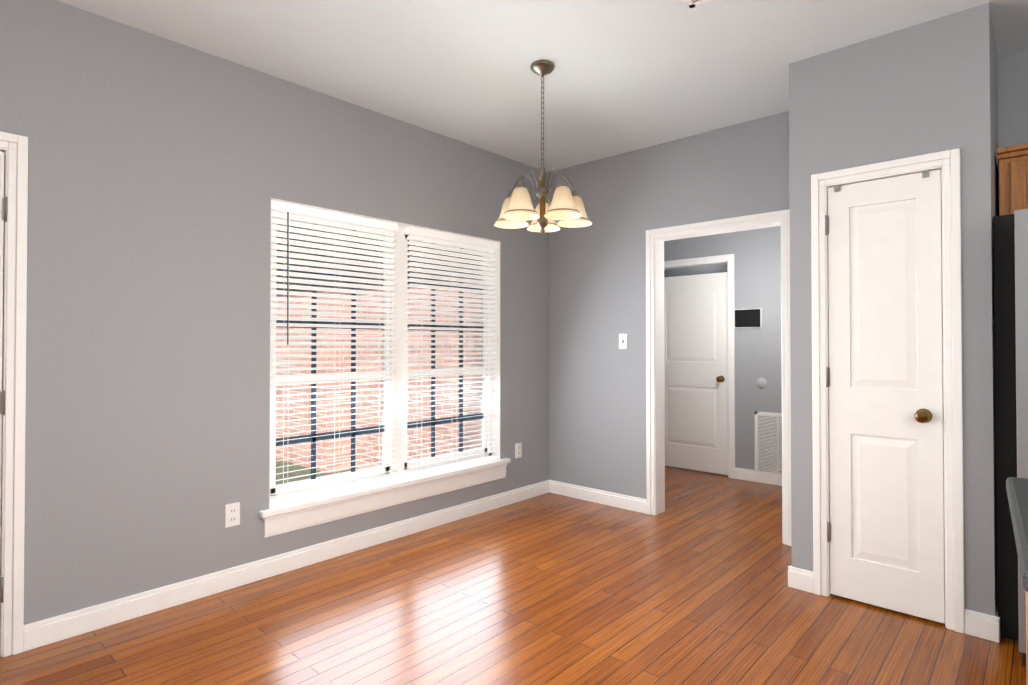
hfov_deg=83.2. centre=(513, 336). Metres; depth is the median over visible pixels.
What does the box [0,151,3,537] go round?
door
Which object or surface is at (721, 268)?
wall
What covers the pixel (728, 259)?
door frame
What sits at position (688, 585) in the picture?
floor
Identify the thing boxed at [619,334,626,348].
light switch
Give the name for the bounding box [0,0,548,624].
wall
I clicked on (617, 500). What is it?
baseboard
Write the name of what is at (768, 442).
air vent
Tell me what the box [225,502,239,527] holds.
outlet
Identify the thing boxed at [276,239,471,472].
brick wall
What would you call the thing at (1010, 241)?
fridge
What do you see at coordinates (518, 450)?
outlet
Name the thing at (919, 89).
wall
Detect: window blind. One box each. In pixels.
[270,200,397,506]
[405,226,497,476]
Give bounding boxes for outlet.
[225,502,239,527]
[515,443,521,457]
[756,378,766,388]
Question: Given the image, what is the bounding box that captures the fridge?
[993,209,1027,666]
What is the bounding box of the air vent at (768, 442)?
[754,411,781,475]
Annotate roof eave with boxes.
[277,224,372,250]
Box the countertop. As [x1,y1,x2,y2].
[1006,477,1027,591]
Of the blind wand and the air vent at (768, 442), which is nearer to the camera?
the blind wand
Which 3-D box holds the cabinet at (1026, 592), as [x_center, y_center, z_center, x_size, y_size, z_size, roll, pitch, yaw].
[1.464,0.823,0.528,1.507,0.881,1.150,-1,-1,42]
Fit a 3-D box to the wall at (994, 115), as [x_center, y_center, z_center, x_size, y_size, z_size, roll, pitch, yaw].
[1.989,-0.068,3.015,0.810,2.720,0.550,-1,-1,42]
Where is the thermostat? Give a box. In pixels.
[734,309,761,327]
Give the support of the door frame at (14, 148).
attached to the wall at (162, 172)
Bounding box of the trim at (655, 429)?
[646,209,791,545]
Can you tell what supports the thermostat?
attached to the wall at (757, 267)
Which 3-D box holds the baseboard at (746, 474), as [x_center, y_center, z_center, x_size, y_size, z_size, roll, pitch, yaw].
[2.645,1.262,4.860,1.582,0.105,0.015,-1,-1,42]
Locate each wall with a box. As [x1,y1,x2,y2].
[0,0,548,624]
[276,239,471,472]
[549,50,1027,498]
[664,226,781,469]
[664,264,726,276]
[789,3,995,615]
[990,12,998,606]
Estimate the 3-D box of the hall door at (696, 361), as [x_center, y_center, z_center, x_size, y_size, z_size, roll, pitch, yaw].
[1.741,0.350,5.718,0.754,1.925,0.107,-1,-1,42]
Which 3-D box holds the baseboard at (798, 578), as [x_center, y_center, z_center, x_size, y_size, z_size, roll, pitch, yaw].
[1.656,1.242,3.225,0.045,0.105,0.665,-1,-1,42]
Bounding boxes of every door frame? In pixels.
[0,131,27,656]
[664,254,734,478]
[811,148,963,633]
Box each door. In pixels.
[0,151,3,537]
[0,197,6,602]
[664,272,727,474]
[825,169,944,623]
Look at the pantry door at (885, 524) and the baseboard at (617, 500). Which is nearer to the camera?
the pantry door at (885, 524)
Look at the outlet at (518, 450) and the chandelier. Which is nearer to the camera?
the chandelier
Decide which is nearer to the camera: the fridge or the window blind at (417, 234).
the fridge
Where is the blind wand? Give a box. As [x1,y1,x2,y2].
[287,212,288,344]
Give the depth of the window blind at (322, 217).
3.46 m
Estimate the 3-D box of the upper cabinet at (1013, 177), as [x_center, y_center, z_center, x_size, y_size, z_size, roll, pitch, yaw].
[2.749,-0.699,2.438,1.080,0.340,0.389,-1,-1,42]
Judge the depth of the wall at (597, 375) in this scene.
4.42 m
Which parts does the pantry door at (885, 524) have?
pantry door cap, knob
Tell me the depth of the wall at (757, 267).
5.30 m
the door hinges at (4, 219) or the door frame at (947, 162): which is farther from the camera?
the door frame at (947, 162)
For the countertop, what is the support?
on the cabinet at (1026, 592)
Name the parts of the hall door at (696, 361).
knob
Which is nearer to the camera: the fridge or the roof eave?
the fridge
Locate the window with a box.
[259,198,510,537]
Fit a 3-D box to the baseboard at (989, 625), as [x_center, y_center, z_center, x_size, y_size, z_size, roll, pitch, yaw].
[2.250,1.236,2.685,0.060,0.105,0.665,-1,-1,42]
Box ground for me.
[276,459,350,484]
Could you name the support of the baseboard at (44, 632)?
attached to the wall at (162, 172)
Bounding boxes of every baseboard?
[23,480,550,651]
[551,480,645,513]
[735,467,781,485]
[788,565,812,591]
[979,607,1000,642]
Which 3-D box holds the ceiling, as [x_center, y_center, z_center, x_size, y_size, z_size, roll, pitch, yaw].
[0.648,-1.503,0.865,7.200,0.100,8.940,-1,-1,42]
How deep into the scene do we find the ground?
6.55 m
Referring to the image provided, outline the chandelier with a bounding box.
[494,60,591,232]
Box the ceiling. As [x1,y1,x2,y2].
[57,0,1027,171]
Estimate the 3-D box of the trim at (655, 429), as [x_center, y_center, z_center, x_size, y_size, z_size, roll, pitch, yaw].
[1.411,0.255,4.003,1.016,2.098,0.176,-1,-1,42]
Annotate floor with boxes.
[0,466,1025,684]
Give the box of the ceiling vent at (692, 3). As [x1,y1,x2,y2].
[682,0,709,7]
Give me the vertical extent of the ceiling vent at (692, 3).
0.011 m
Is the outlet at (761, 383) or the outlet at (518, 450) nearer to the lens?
the outlet at (518, 450)
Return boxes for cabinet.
[997,143,1027,215]
[1025,590,1027,684]
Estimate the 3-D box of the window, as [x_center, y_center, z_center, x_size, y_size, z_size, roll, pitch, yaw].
[-0.744,0.170,3.847,0.182,1.835,1.940,-1,-1,42]
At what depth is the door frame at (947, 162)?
2.58 m

